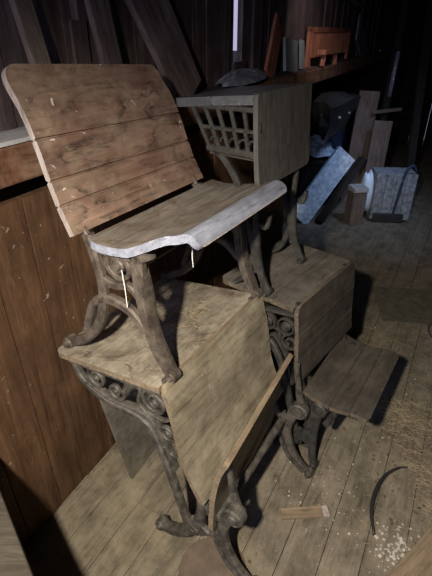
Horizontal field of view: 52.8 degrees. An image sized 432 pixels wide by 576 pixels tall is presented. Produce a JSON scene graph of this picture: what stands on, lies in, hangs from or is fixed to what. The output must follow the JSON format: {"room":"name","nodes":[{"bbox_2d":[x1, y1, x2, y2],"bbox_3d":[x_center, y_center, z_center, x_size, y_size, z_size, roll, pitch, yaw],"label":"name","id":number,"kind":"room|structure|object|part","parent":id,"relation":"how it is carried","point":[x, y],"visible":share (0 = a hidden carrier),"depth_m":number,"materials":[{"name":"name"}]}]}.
{"room":"barn storage room","nodes":[
{"label":"barn storage room","id":0,"kind":"room"},
{"bbox_2d":[0,105,286,547],"bbox_3d":[-0.855,0.516,0.926,0.130,1.170,6.100,14,33,23],"label":"wall","id":1,"kind":"structure","parent":0,"point":[54,430],"depth_m":1.39,"materials":[{"name":"brown wood"}]},
{"bbox_2d":[0,51,387,188],"bbox_3d":[-0.044,-1.057,2.254,0.426,0.010,10.300,14,33,23],"label":"trim","id":2,"kind":"structure","parent":1,"relation":"attached to","point":[20,134],"depth_m":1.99,"materials":[{"name":"brown wood"}]},
{"bbox_2d":[8,0,51,63],"bbox_3d":[-0.479,-0.734,1.030,0.158,0.688,0.041,-21,36,-31],"label":"board","id":3,"kind":"object","parent":2,"relation":"on","point":[24,13],"visible":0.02,"depth_m":1.08,"materials":[{"name":"beige wood"}]},
{"bbox_2d":[84,0,122,63],"bbox_3d":[-0.352,-0.864,1.249,0.194,0.693,0.052,-23,37,-33],"label":"board","id":4,"kind":"object","parent":2,"relation":"on","point":[99,14],"visible":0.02,"depth_m":1.30,"materials":[{"name":"brown wood"}]},
{"bbox_2d":[124,0,200,99],"bbox_3d":[-0.236,-0.979,1.445,0.040,0.789,0.644,18,35,27],"label":"board","id":5,"kind":"object","parent":2,"relation":"on","point":[156,21],"visible":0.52,"depth_m":1.58,"materials":[{"name":"brown wood"}]},
{"bbox_2d":[215,68,267,86],"bbox_3d":[0.153,-1.085,2.225,0.138,0.072,0.563,12,32,19],"label":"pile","id":6,"kind":"object","parent":2,"relation":"on","point":[239,77],"visible":1,"depth_m":2.13,"materials":[{"name":"grey fabric"}]},
{"bbox_2d":[264,13,282,77],"bbox_3d":[0.339,-1.401,2.556,0.037,0.370,0.337,9,32,15],"label":"orange slat","id":7,"kind":"object","parent":2,"relation":"on","point":[276,31],"visible":0.8,"depth_m":2.52,"materials":[{"name":"brown wood"}]},
{"bbox_2d":[283,37,297,71],"bbox_3d":[0.486,-1.518,2.842,0.044,0.218,0.278,14,33,23],"label":"panel board","id":8,"kind":"object","parent":2,"relation":"on","point":[290,46],"visible":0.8,"depth_m":2.81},
{"bbox_2d":[299,40,303,69],"bbox_3d":[0.598,-1.627,3.038,0.044,0.190,0.099,14,33,23],"label":"panel board","id":9,"kind":"object","parent":2,"relation":"on","point":[301,42],"visible":1,"depth_m":3.02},
{"bbox_2d":[317,48,340,67],"bbox_3d":[0.897,-1.832,3.457,0.065,0.121,0.480,14,33,23],"label":"stool","id":10,"kind":"object","parent":2,"relation":"on","point":[323,52],"visible":1,"depth_m":3.31,"materials":[{"name":"orange wood"}]},
{"bbox_3d":[0.813,-1.731,3.313,0.040,0.093,0.064,14,33,23],"label":"leg","id":11,"kind":"part","parent":10,"relation":"part of","materials":[{"name":"orange wood"}]},
{"bbox_3d":[0.897,-1.870,3.435,0.065,0.035,0.480,14,33,23],"label":"seat","id":12,"kind":"part","parent":10,"relation":"part of","materials":[{"name":"orange wood"}]},
{"bbox_3d":[0.982,-1.903,3.606,0.040,0.092,0.062,14,33,23],"label":"leg","id":13,"kind":"part","parent":10,"relation":"part of","materials":[{"name":"orange wood"}]},
{"bbox_2d":[355,14,367,69],"bbox_3d":[1.597,-2.672,4.762,0.034,0.547,0.831,14,33,23],"label":"board","id":14,"kind":"object","parent":2,"relation":"on","point":[360,38],"visible":0.96,"depth_m":4.61,"materials":[{"name":"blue wood"}]},
{"bbox_2d":[312,91,360,140],"bbox_3d":[0.998,-1.443,3.619,0.283,0.362,0.930,11,32,18],"label":"bag","id":15,"kind":"object","parent":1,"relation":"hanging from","point":[332,110],"visible":1,"depth_m":3.34,"materials":[{"name":"black fabric"}]},
{"bbox_2d":[0,0,389,131],"bbox_3d":[0.059,-1.645,1.936,0.054,1.330,10.448,14,33,23],"label":"wall","id":16,"kind":"structure","parent":0,"point":[206,26],"depth_m":1.95,"materials":[{"name":"brown wood"}]},
{"bbox_2d":[304,27,351,67],"bbox_3d":[0.978,-2.064,3.702,0.029,0.260,1.440,14,33,23],"label":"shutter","id":17,"kind":"object","parent":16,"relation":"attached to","point":[317,38],"visible":0.91,"depth_m":3.48,"materials":[{"name":"orange wood"}]},
{"bbox_2d":[24,136,431,575],"bbox_3d":[1.224,0.478,2.223,9.234,0.080,11.699,16,34,25],"label":"floor","id":18,"kind":"structure","parent":0,"point":[106,526],"depth_m":1.66,"materials":[{"name":"brown wood"}]},
{"bbox_2d":[0,490,34,575],"bbox_3d":[-0.651,0.857,0.958,0.531,0.550,0.621,-22,37,-32],"label":"wooden box","id":19,"kind":"object","parent":18,"relation":"on","point":[14,561],"visible":1,"depth_m":0.93,"materials":[{"name":"brown wood"}]},
{"bbox_2d":[91,371,170,478],"bbox_3d":[-0.243,0.371,1.827,0.127,0.500,0.620,14,33,23],"label":"panel","id":20,"kind":"object","parent":18,"relation":"on","point":[135,445],"visible":0.21,"depth_m":1.67,"materials":[{"name":"brown wood"}]},
{"bbox_2d":[58,279,313,575],"bbox_3d":[-0.048,0.426,1.520,0.720,0.725,0.550,18,35,27],"label":"school desk","id":21,"kind":"object","parent":18,"relation":"on","point":[223,403],"visible":0.99,"depth_m":1.33,"materials":[{"name":"brown wood"}]},
{"bbox_2d":[1,64,286,383],"bbox_3d":[-0.133,-0.207,1.240,0.505,0.782,0.586,17,35,27],"label":"bench","id":22,"kind":"object","parent":21,"relation":"on","point":[110,141],"visible":0.98,"depth_m":1.12,"materials":[{"name":"brown wood"}]},
{"bbox_3d":[-0.271,-0.425,1.204,0.187,0.369,0.570,17,35,27],"label":"backrest","id":23,"kind":"part","parent":22,"relation":"part of","materials":[{"name":"brown wood"}]},
{"bbox_3d":[-0.281,-0.020,1.117,0.429,0.584,0.054,17,35,27],"label":"iron frame","id":24,"kind":"part","parent":22,"relation":"part of","materials":[{"name":"brown metal"}]},
{"bbox_2d":[121,270,127,306],"bbox_3d":[-0.223,0.004,1.063,0.006,0.105,0.004,0,31,0],"label":"string","id":25,"kind":"object","parent":22,"relation":"hanging from","point":[121,270],"visible":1,"depth_m":1.06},
{"bbox_3d":[-0.046,-0.207,1.180,0.277,0.060,0.570,17,35,27],"label":"seat","id":26,"kind":"part","parent":22,"relation":"part of","materials":[{"name":"wood"}]},
{"bbox_3d":[-0.028,-0.230,1.473,0.429,0.584,0.054,17,35,27],"label":"iron frame","id":27,"kind":"part","parent":22,"relation":"part of","materials":[{"name":"brown metal"}]},
{"bbox_3d":[-0.162,0.537,1.332,0.681,0.725,0.054,18,35,27],"label":"iron frame","id":28,"kind":"part","parent":21,"relation":"part of","materials":[{"name":"metal"}]},
{"bbox_2d":[130,291,226,353],"bbox_3d":[-0.081,0.097,1.418,0.224,0.030,0.447,17,34,26],"label":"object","id":29,"kind":"object","parent":21,"relation":"on","point":[226,291],"visible":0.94,"depth_m":1.40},
{"bbox_3d":[0.055,0.323,1.383,0.133,0.404,0.550,18,35,27],"label":"backrest","id":30,"kind":"part","parent":21,"relation":"part of","materials":[{"name":"brown wood"}]},
{"bbox_3d":[0.054,0.555,1.210,0.051,0.185,0.018,18,35,27],"label":"seat arm","id":31,"kind":"part","parent":21,"relation":"part of","materials":[{"name":"metal"}]},
{"bbox_3d":[0.124,0.468,1.393,0.065,0.330,0.510,15,34,24],"label":"seat","id":32,"kind":"part","parent":21,"relation":"part of","materials":[{"name":"brown wood"}]},
{"bbox_3d":[0.089,0.335,1.675,0.681,0.725,0.054,18,35,27],"label":"iron frame","id":33,"kind":"part","parent":21,"relation":"part of","materials":[{"name":"metal"}]},
{"bbox_3d":[0.305,0.353,1.552,0.051,0.185,0.018,18,35,27],"label":"seat arm","id":34,"kind":"part","parent":21,"relation":"part of","materials":[{"name":"metal"}]},
{"bbox_2d":[179,537,246,575],"bbox_3d":[-0.010,0.911,1.401,0.219,0.006,0.219,0,31,0],"label":"round disc","id":35,"kind":"object","parent":18,"relation":"on","point":[202,558],"visible":0.74,"depth_m":1.42,"materials":[{"name":"brown wood"}]},
{"bbox_2d":[300,442,307,447],"bbox_3d":[0.385,0.646,1.845,0.068,0.012,0.068,0,31,0],"label":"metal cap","id":36,"kind":"object","parent":18,"relation":"on","point":[303,444],"visible":0.16,"depth_m":1.82,"materials":[{"name":"metal"}]},
{"bbox_2d":[280,505,329,519],"bbox_3d":[0.321,0.809,1.569,0.172,0.011,0.040,-2,31,-3],"label":"wood lath","id":37,"kind":"object","parent":18,"relation":"on","point":[309,511],"visible":1,"depth_m":1.56,"materials":[{"name":"brown wood"}]},
{"bbox_2d":[223,240,398,469],"bbox_3d":[0.396,0.282,1.770,0.622,0.720,0.450,22,37,33],"label":"school desk","id":38,"kind":"object","parent":18,"relation":"on","point":[353,376],"visible":0.88,"depth_m":1.62,"materials":[{"name":"brown wood"}]},
{"bbox_2d":[176,83,311,296],"bbox_3d":[0.130,-0.373,1.556,0.374,0.641,0.409,18,35,28],"label":"school desk","id":39,"kind":"object","parent":38,"relation":"on","point":[278,144],"visible":0.98,"depth_m":1.37,"materials":[{"name":"grey wood"}]},
{"bbox_2d":[210,135,253,160],"bbox_3d":[0.153,-0.486,1.472,0.170,0.016,0.370,18,35,28],"label":"shelf","id":40,"kind":"object","parent":39,"relation":"attached to","point":[221,152],"depth_m":1.34,"materials":[{"name":"grey metal"}]},
{"bbox_3d":[0.089,-0.281,1.399,0.243,0.641,0.058,18,35,28],"label":"iron frame","id":41,"kind":"part","parent":39,"relation":"part of","materials":[{"name":"metal"}]},
{"bbox_3d":[0.223,-0.498,1.405,0.036,0.272,0.389,18,35,28],"label":"backrest","id":42,"kind":"part","parent":39,"relation":"part of","materials":[{"name":"grey wood"}]},
{"bbox_3d":[0.247,-0.404,1.608,0.243,0.641,0.058,18,35,28],"label":"iron frame","id":43,"kind":"part","parent":39,"relation":"part of","materials":[{"name":"brown metal"}]},
{"bbox_3d":[0.232,0.342,1.667,0.439,0.720,0.054,22,37,33],"label":"iron frame","id":44,"kind":"part","parent":38,"relation":"part of","materials":[{"name":"grey metal"}]},
{"bbox_3d":[0.419,0.116,1.650,0.054,0.311,0.450,22,37,33],"label":"backrest","id":45,"kind":"part","parent":38,"relation":"part of","materials":[{"name":"brown wood"}]},
{"bbox_3d":[0.459,0.200,1.909,0.439,0.720,0.054,22,37,33],"label":"iron frame","id":46,"kind":"part","parent":38,"relation":"part of","materials":[{"name":"metal"}]},
{"bbox_3d":[0.527,0.328,1.667,0.242,0.040,0.420,19,35,28],"label":"seat","id":47,"kind":"part","parent":38,"relation":"part of","materials":[{"name":"brown wood"}]},
{"bbox_2d":[296,155,333,204],"bbox_3d":[0.990,-1.090,4.372,0.360,0.440,0.300,0,31,0],"label":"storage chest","id":48,"kind":"object","parent":18,"relation":"on","point":[307,173],"visible":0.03,"depth_m":4.21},
{"bbox_3d":[0.990,-1.263,4.270,0.360,0.038,0.300,0,30,0],"label":"chest lid","id":49,"kind":"part","parent":48,"relation":"part of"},
{"bbox_2d":[309,134,333,157],"bbox_3d":[0.998,-1.367,4.200,0.365,0.247,0.270,0,31,0],"label":"plastic bundle","id":50,"kind":"object","parent":48,"relation":"on","point":[317,147],"visible":0.69,"depth_m":4.14,"materials":[{"name":"plastic"}]},
{"bbox_2d":[297,146,354,223],"bbox_3d":[0.955,-0.916,3.929,0.644,0.664,0.123,-17,35,-26],"label":"plank","id":51,"kind":"object","parent":18,"relation":"on","point":[340,161],"visible":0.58,"depth_m":3.90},
{"bbox_2d":[239,302,431,568],"bbox_3d":[0.818,0.536,2.041,1.493,0.005,1.930,0,31,0],"label":"straw","id":52,"kind":"object","parent":18,"relation":"on","point":[400,403],"visible":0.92,"depth_m":1.86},
{"bbox_2d":[326,126,345,149],"bbox_3d":[1.208,-1.405,4.511,0.240,0.864,0.233,0,31,0],"label":"fabric bundle","id":53,"kind":"object","parent":18,"relation":"on","point":[339,139],"visible":0.15,"depth_m":4.37,"materials":[{"name":"blue fabric"}]},
{"bbox_2d":[315,156,366,222],"bbox_3d":[1.115,-0.877,3.893,0.475,0.563,0.090,-15,34,-24],"label":"plank","id":54,"kind":"object","parent":18,"relation":"on","point":[361,160],"visible":1,"depth_m":3.87,"materials":[{"name":"black wood"}]},
{"bbox_2d":[275,320,431,572],"bbox_3d":[0.752,0.571,1.983,1.102,0.006,1.523,0,31,0],"label":"debris","id":55,"kind":"object","parent":18,"relation":"on","point":[392,556],"visible":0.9,"depth_m":1.48,"materials":[{"name":"white"}]},
{"bbox_2d":[344,183,368,225],"bbox_3d":[1.240,-0.739,3.870,0.130,0.345,0.130,-5,31,-9],"label":"block","id":56,"kind":"object","parent":18,"relation":"on","point":[357,193],"visible":1,"depth_m":3.82,"materials":[{"name":"beige wood"}]},
{"bbox_2d":[340,90,379,201],"bbox_3d":[1.390,-1.349,4.231,0.249,1.043,0.129,0,31,0],"label":"plank","id":57,"kind":"object","parent":18,"relation":"on","point":[364,119],"visible":0.72,"depth_m":4.14,"materials":[{"name":"brown wood"}]},
{"bbox_2d":[360,169,373,211],"bbox_3d":[1.370,-0.873,3.965,0.140,0.410,0.180,0,31,0],"label":"sack","id":58,"kind":"object","parent":18,"relation":"on","point":[367,180],"visible":0.57,"depth_m":3.87,"materials":[{"name":"white fabric"}]},
{"bbox_2d":[364,120,392,172],"bbox_3d":[1.510,-1.164,4.143,0.210,0.810,0.109,0,31,0],"label":"plank","id":59,"kind":"object","parent":18,"relation":"on","point":[381,130],"visible":0.56,"depth_m":4.05,"materials":[{"name":"brown wood"}]},
{"bbox_2d":[369,466,407,534],"bbox_3d":[0.628,0.771,1.631,0.070,0.016,0.348,22,37,32],"label":"hose piece","id":60,"kind":"object","parent":18,"relation":"on","point":[378,485],"visible":1,"depth_m":1.63,"materials":[{"name":"black rubber"}]},
{"bbox_2d":[372,0,410,120],"bbox_3d":[1.600,-1.961,3.920,0.307,2.401,0.165,0,31,0],"label":"support pole","id":61,"kind":"object","parent":18,"relation":"on","point":[405,4],"depth_m":3.87,"materials":[{"name":"grey wood"}]},
{"bbox_3d":[1.600,-1.659,4.072,0.317,0.045,0.020,-10,32,-16],"label":"loose slat","id":62,"kind":"part","parent":61,"relation":"part of","materials":[{"name":"brown wood"}]},
{"bbox_2d":[387,51,399,96],"bbox_3d":[1.605,-1.926,3.930,0.046,0.371,0.036,0,31,0],"label":"clear tube","id":63,"kind":"object","parent":61,"relation":"hanging from","point":[397,56],"visible":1,"depth_m":3.92,"materials":[{"name":"plastic"}]},
{"bbox_2d":[366,164,418,222],"bbox_3d":[1.579,-0.878,3.924,0.341,0.530,0.267,3,31,5],"label":"crate","id":64,"kind":"object","parent":18,"relation":"on","point":[394,187],"visible":0.99,"depth_m":3.85,"materials":[{"name":"grey wood"}]},
{"bbox_2d":[371,286,431,324],"bbox_3d":[1.237,0.107,2.766,0.420,0.005,0.420,4,31,7],"label":"sheet","id":65,"kind":"object","parent":18,"relation":"on","point":[401,305],"visible":1,"depth_m":2.77,"materials":[{"name":"brown wood"}]},
{"bbox_2d":[389,526,431,575],"bbox_3d":[0.707,0.886,1.430,0.320,0.019,0.110,-22,37,-32],"label":"board","id":66,"kind":"object","parent":18,"relation":"on","point":[418,561],"visible":1,"depth_m":1.41,"materials":[{"name":"brown wood"}]},
{"bbox_2d":[405,0,431,170],"bbox_3d":[1.820,-1.812,3.865,0.076,2.207,0.364,-8,31,-13],"label":"ladder rail","id":67,"kind":"object","parent":18,"relation":"on","point":[427,29],"visible":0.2,"depth_m":3.85,"materials":[{"name":"brown wood"}]},
{"bbox_2d":[310,0,431,146],"bbox_3d":[3.411,-3.203,5.832,7.247,2.600,0.052,14,33,23],"label":"wall","id":68,"kind":"structure","parent":0,"point":[403,94],"depth_m":6.40,"materials":[{"name":"black wood"}]}
]}

